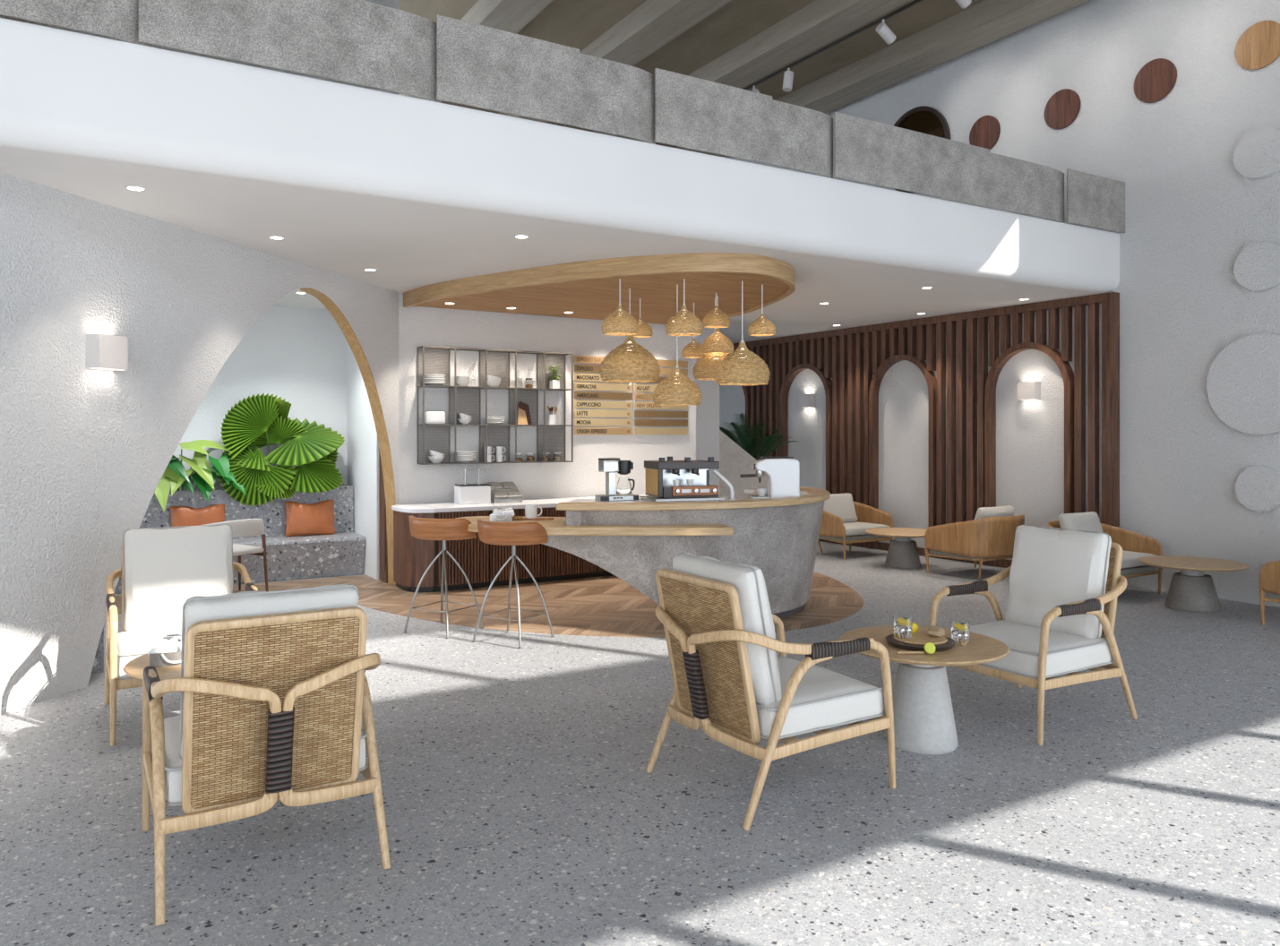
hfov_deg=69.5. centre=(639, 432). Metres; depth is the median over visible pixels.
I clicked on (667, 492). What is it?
control panel
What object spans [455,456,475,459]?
plate
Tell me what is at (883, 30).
track light
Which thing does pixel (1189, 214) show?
wall
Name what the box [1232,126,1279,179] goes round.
disc
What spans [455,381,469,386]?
bowl
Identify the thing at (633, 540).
bar
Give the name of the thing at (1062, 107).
disc
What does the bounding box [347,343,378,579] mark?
wall
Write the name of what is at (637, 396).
menu board
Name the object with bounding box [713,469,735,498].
tap
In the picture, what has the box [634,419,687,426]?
menu board
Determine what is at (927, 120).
round window
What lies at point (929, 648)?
slice
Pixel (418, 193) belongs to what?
ceiling
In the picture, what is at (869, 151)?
balustrade panel
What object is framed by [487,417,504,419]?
plate
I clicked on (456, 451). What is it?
plate
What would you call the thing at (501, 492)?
station
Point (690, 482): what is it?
espresso cup
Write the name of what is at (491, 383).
bowl
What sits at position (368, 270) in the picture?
recessed light
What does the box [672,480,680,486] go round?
espresso cup
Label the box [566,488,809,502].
countertop
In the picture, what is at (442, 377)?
plate
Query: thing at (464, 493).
dispenser
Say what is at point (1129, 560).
seat cushion
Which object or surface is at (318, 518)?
leather cushion
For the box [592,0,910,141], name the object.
ceiling beam
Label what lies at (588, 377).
menu board
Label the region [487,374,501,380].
bowl
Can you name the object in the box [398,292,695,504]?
wall
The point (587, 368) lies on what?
menu board
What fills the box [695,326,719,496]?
wall
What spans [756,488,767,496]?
coffee cup
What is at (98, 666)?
planter box
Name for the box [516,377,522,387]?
glass jar
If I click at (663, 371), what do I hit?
menu board
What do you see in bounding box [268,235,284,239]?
recessed light
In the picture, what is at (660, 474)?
espresso machine
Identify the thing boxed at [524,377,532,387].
glass jar
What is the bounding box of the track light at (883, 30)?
[743,0,971,93]
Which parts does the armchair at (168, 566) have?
leg, seat rail, leg, arm rail, frame, rail, arm rail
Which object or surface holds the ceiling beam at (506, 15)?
attached to the ceiling at (572, 23)
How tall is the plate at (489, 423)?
0.026 m
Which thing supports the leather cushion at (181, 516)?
on the bench
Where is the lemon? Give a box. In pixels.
[911,622,918,633]
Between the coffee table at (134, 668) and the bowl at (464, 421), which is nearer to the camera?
the coffee table at (134, 668)
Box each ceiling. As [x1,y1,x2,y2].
[0,17,1119,343]
[398,0,983,147]
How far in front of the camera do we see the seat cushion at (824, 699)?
4.04 m
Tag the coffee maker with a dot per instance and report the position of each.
(610, 466)
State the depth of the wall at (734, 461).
12.76 m
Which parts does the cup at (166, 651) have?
rope handle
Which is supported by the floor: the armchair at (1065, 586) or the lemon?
the armchair at (1065, 586)
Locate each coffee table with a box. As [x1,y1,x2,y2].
[123,652,180,680]
[839,625,1009,754]
[865,527,926,568]
[1137,555,1250,612]
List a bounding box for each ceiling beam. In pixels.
[398,0,552,102]
[498,0,731,122]
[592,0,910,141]
[675,0,1089,156]
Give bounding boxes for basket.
[489,507,515,521]
[617,460,633,474]
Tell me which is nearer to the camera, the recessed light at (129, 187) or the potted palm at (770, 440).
the recessed light at (129, 187)
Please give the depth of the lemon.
4.79 m
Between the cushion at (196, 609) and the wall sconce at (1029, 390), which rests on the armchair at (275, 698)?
the cushion at (196, 609)
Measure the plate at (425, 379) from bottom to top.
0.034 m
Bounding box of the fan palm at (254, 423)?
[217,392,344,506]
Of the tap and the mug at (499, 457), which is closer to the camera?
the tap
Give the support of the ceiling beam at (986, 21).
attached to the ceiling at (572, 23)
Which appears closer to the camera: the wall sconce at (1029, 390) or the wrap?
the wrap
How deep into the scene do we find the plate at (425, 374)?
9.75 m
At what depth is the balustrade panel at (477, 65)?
6.17 m
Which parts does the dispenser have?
lid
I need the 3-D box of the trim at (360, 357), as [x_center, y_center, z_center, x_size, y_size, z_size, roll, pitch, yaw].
[-2.788,0.158,8.968,0.114,2.886,1.589,0,0,14]
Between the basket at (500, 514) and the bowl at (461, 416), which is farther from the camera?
the bowl at (461, 416)
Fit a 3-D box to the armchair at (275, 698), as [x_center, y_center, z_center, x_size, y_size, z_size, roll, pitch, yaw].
[-1.453,1.083,3.532,0.767,1.044,0.902,0,0,-31]
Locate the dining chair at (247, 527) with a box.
[200,518,268,591]
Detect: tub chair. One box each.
[817,493,893,559]
[924,505,1024,579]
[1047,511,1162,593]
[1259,560,1279,625]
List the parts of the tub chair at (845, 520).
leg, leg, seat, frame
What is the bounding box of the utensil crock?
[546,405,557,424]
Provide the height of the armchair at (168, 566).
1.044 m
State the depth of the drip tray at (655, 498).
7.69 m
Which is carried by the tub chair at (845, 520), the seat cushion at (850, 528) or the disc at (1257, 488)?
the seat cushion at (850, 528)
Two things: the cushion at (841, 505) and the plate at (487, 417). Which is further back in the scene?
the cushion at (841, 505)
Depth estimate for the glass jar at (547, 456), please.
10.48 m
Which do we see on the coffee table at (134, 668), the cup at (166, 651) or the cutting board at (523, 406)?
the cup at (166, 651)
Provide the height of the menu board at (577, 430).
0.086 m
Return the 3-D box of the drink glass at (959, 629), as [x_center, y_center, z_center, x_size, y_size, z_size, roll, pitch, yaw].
[1.657,1.030,4.772,0.096,0.100,0.096,0,0,-31]
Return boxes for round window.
[893,106,950,193]
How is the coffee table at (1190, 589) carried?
on the floor
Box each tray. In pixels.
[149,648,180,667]
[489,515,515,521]
[639,495,724,501]
[750,495,770,498]
[885,632,955,652]
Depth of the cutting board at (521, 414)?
10.35 m
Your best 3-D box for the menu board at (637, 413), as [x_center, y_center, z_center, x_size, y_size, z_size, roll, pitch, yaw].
[0.263,-0.229,11.435,0.785,0.086,0.031,0,0,-31]
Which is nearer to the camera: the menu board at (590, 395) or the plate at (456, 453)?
the plate at (456, 453)
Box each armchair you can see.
[104,524,259,745]
[142,584,391,926]
[645,552,895,830]
[928,524,1137,745]
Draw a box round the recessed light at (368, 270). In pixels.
[363,268,377,271]
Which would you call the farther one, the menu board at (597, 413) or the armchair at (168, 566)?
the menu board at (597, 413)
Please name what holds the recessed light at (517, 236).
in the ceiling at (418, 193)
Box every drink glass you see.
[893,614,912,637]
[950,619,970,643]
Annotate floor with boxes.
[0,541,1279,945]
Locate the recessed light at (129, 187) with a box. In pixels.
[124,185,146,190]
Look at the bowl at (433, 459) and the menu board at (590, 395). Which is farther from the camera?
the menu board at (590, 395)
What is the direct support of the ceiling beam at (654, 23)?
attached to the ceiling at (572, 23)
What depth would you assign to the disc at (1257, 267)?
8.52 m
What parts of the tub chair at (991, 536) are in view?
leg, seat, frame, leg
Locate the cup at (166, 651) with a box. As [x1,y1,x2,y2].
[147,634,181,667]
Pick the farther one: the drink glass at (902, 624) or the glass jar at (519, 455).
the glass jar at (519, 455)
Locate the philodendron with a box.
[149,439,246,513]
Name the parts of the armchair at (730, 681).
leg, arm rail, seat rail, rattan panel, frame, leg, arm rail, leg, seat rail, rail, leg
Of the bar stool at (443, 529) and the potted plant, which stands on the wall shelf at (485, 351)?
the potted plant
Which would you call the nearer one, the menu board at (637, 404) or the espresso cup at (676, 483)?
the espresso cup at (676, 483)
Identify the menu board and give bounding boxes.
[574,355,604,363]
[574,364,601,372]
[574,373,613,381]
[574,382,632,391]
[574,391,632,400]
[574,400,632,408]
[574,409,632,417]
[574,418,632,426]
[574,427,632,434]
[634,384,672,392]
[634,393,653,400]
[634,401,687,409]
[634,410,687,418]
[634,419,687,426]
[634,427,687,434]
[637,376,666,383]
[649,368,687,376]
[656,359,687,368]
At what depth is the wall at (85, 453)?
5.86 m
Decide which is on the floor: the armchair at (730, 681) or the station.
the armchair at (730, 681)
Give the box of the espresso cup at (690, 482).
[686,479,694,485]
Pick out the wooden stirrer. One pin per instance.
(897, 652)
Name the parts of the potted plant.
pot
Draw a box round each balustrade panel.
[0,0,148,46]
[138,0,440,103]
[436,14,655,144]
[654,68,833,178]
[833,111,1064,223]
[1066,168,1125,232]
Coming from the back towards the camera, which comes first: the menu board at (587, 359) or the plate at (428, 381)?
the menu board at (587, 359)
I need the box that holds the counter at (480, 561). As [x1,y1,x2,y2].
[391,494,647,592]
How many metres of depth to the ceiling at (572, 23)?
11.14 m
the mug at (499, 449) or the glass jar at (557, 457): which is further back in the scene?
the glass jar at (557, 457)
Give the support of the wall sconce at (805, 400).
attached to the wall at (1189, 214)
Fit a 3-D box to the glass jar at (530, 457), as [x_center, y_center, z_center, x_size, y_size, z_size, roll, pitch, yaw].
[-1.236,0.275,10.422,0.092,0.099,0.092,0,0,-31]
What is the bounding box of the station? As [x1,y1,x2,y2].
[486,481,522,503]
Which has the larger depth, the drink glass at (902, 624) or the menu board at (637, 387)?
the menu board at (637, 387)
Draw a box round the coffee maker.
[594,457,639,501]
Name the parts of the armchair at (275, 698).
leg, leg, seat rail, arm rail, frame, rattan panel, seat rail, arm rail, leg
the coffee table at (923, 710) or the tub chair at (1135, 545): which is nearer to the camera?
the coffee table at (923, 710)
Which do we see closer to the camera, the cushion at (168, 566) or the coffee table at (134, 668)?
the coffee table at (134, 668)
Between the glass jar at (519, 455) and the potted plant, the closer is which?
the glass jar at (519, 455)
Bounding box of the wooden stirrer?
[896,651,924,653]
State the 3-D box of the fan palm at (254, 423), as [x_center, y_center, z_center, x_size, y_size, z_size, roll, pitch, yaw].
[-4.045,0.179,10.406,1.376,1.252,0.642,0,0,-31]
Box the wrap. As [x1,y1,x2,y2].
[927,625,944,636]
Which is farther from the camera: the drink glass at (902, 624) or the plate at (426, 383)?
the plate at (426, 383)
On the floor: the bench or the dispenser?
the bench
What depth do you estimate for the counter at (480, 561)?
9.46 m
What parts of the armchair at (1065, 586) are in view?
leg, arm rail, rail, leg, leg, seat rail, arm rail, rattan panel, leg, frame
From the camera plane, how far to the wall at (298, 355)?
10.73 m
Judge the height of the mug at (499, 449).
0.085 m
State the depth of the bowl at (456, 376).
9.94 m
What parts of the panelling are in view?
arch frame, arch frame, arch frame, header rail, arch frame, post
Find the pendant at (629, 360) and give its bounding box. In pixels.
[403,252,795,405]
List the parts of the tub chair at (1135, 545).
seat, frame, leg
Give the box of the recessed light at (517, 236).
[514,234,529,238]
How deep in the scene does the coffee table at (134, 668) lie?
4.20 m
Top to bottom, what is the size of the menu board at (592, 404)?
0.086 m
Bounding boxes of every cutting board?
[516,407,527,424]
[518,401,532,424]
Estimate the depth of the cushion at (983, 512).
10.10 m
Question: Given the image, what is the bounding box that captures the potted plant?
[547,366,562,388]
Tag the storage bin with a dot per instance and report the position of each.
(431, 417)
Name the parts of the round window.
pane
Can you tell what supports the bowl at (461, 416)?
on the bowl at (464, 421)
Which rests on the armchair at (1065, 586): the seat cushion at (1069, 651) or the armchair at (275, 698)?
the seat cushion at (1069, 651)
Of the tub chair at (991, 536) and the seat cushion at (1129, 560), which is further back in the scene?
the tub chair at (991, 536)
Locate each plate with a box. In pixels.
[424,374,446,376]
[424,376,445,378]
[424,377,445,380]
[424,379,446,382]
[424,382,446,385]
[455,451,475,453]
[455,453,475,455]
[455,455,475,457]
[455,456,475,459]
[455,458,475,463]
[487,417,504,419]
[487,420,504,421]
[487,421,504,424]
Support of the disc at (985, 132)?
attached to the wall at (1189, 214)
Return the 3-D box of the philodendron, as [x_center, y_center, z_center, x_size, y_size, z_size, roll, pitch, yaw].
[-4.826,0.453,9.855,1.065,0.752,0.486,0,0,-37]
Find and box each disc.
[969,115,1000,149]
[1043,88,1080,129]
[1133,58,1176,103]
[1206,333,1279,434]
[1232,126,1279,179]
[1233,240,1279,291]
[1234,20,1279,69]
[1234,465,1279,512]
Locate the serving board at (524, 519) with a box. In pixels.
[522,517,553,520]
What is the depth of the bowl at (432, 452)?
9.78 m
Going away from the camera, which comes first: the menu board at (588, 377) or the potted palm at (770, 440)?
the menu board at (588, 377)
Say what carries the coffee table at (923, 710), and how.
on the floor
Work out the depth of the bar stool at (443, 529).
7.25 m
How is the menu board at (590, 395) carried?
attached to the wall at (418, 326)
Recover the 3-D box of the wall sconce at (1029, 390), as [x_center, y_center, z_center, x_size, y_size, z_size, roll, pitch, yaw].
[4.475,-0.480,10.604,0.110,0.200,0.230,0,0,-31]
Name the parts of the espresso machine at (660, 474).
panel, frame, button plate, rail post, control panel, button plate, rail post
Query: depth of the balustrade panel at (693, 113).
7.04 m
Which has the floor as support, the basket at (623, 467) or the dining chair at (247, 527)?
the dining chair at (247, 527)
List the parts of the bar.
panel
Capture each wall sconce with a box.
[85,333,128,370]
[798,393,815,407]
[1017,381,1040,400]
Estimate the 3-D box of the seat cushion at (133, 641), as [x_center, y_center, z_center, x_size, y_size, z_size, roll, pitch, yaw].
[-2.575,1.215,5.217,0.690,0.168,0.673,0,0,-31]
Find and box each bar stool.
[403,515,483,638]
[472,518,554,648]
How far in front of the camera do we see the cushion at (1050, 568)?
5.29 m
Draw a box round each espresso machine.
[639,456,724,501]
[739,456,799,498]
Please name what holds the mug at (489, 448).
on the mug at (489, 456)
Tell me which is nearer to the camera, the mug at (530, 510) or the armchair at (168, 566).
the armchair at (168, 566)
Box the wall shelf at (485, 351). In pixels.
[417,345,573,464]
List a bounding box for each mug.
[484,446,494,454]
[484,454,494,462]
[495,446,506,454]
[495,454,506,462]
[524,504,541,518]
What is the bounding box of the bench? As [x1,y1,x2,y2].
[113,485,365,593]
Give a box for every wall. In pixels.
[0,0,398,713]
[169,305,347,490]
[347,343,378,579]
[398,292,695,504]
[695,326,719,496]
[719,0,1279,607]
[719,429,767,496]
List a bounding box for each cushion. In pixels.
[117,626,181,678]
[123,524,233,632]
[163,714,365,803]
[170,503,224,528]
[180,584,359,758]
[284,499,335,536]
[672,552,781,704]
[755,657,883,737]
[823,493,857,522]
[843,521,890,535]
[969,619,1111,677]
[974,505,1014,519]
[1005,524,1111,638]
[1058,511,1102,532]
[1120,549,1156,568]
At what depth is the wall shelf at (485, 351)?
10.22 m
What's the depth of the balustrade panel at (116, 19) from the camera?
4.81 m
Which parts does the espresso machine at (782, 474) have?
plate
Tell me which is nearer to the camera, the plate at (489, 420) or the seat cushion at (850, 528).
the plate at (489, 420)
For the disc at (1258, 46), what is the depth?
8.56 m
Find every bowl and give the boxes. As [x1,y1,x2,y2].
[428,455,445,463]
[429,450,445,455]
[455,376,469,377]
[455,379,469,381]
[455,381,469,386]
[457,418,472,424]
[458,412,472,418]
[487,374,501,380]
[487,380,501,386]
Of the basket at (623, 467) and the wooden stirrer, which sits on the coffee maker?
the basket at (623, 467)
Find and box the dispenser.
[454,468,490,504]
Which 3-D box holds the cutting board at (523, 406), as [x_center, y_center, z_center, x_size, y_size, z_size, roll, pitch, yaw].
[-1.303,-0.222,10.426,0.150,0.272,0.056,0,0,-31]
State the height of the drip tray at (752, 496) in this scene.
0.019 m
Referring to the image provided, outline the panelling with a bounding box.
[719,292,1119,549]
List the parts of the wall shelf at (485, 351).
perforated panel, perforated panel, perforated panel, perforated panel, perforated panel, perforated panel, perforated panel, perforated panel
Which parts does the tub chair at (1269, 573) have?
leg, frame, seat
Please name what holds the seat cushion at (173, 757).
on the armchair at (275, 698)
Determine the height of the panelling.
3.079 m
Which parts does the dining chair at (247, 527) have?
backrest, leg, seat, rail, leg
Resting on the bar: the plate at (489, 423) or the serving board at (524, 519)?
the serving board at (524, 519)
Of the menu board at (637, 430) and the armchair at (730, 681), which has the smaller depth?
the armchair at (730, 681)
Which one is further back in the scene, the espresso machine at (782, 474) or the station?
the station
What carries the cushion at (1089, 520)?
on the tub chair at (1135, 545)
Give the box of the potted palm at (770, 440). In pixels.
[719,412,797,459]
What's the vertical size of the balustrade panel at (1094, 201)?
0.530 m
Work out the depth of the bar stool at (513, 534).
6.93 m
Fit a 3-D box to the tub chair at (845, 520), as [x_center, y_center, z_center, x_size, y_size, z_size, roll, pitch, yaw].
[2.721,1.210,12.135,0.919,0.787,0.816,0,0,-31]
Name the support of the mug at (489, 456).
on the wall shelf at (485, 351)
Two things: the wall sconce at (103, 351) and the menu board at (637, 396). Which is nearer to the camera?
the wall sconce at (103, 351)
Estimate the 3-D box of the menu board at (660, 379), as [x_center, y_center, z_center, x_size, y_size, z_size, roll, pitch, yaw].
[0.263,-0.651,11.435,0.785,0.086,0.031,0,0,-31]
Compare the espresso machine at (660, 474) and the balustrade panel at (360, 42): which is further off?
the espresso machine at (660, 474)
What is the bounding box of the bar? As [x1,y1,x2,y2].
[455,486,830,618]
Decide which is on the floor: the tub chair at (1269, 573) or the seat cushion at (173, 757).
the tub chair at (1269, 573)
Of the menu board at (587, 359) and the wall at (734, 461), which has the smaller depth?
the menu board at (587, 359)
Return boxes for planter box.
[91,627,103,673]
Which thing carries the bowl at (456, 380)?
on the bowl at (459, 383)
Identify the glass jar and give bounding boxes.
[514,452,522,461]
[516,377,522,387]
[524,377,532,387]
[526,452,534,461]
[541,452,549,461]
[553,452,561,461]
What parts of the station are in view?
lid, lid, lid, lid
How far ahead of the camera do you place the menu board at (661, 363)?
11.50 m
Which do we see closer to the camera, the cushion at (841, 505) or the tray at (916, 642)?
the tray at (916, 642)
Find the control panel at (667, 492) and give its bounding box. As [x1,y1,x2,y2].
[661,486,718,498]
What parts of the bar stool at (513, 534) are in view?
seat, post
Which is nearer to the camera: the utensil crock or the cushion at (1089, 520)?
the cushion at (1089, 520)
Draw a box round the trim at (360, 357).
[300,287,395,584]
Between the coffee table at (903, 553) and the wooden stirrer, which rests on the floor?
the coffee table at (903, 553)
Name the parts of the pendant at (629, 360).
timber canopy, wicker pendant, cord, wicker pendant, wicker pendant, cord, wicker pendant, cord, wicker pendant, wicker pendant, wicker pendant, wicker pendant, cord, wicker pendant, wicker pendant, cord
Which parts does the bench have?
seat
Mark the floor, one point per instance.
(522, 806)
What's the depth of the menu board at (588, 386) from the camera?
10.99 m
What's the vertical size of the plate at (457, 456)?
0.038 m
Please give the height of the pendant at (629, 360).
1.230 m
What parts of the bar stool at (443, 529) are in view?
seat, post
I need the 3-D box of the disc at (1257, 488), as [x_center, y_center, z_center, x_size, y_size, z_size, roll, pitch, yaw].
[5.756,0.520,8.539,0.074,0.430,0.430,0,0,-31]
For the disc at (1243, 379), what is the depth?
8.60 m
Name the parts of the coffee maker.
water tank, tank lid, foot trim, jug handle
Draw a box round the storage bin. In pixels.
[424,411,445,424]
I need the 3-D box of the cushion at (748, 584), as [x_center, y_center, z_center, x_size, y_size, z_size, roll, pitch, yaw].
[0.378,0.865,4.120,0.204,0.606,0.584,-13,7,-31]
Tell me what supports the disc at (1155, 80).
attached to the wall at (1189, 214)
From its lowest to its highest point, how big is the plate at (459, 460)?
0.038 m
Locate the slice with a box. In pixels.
[923,642,935,653]
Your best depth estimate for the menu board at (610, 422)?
10.99 m

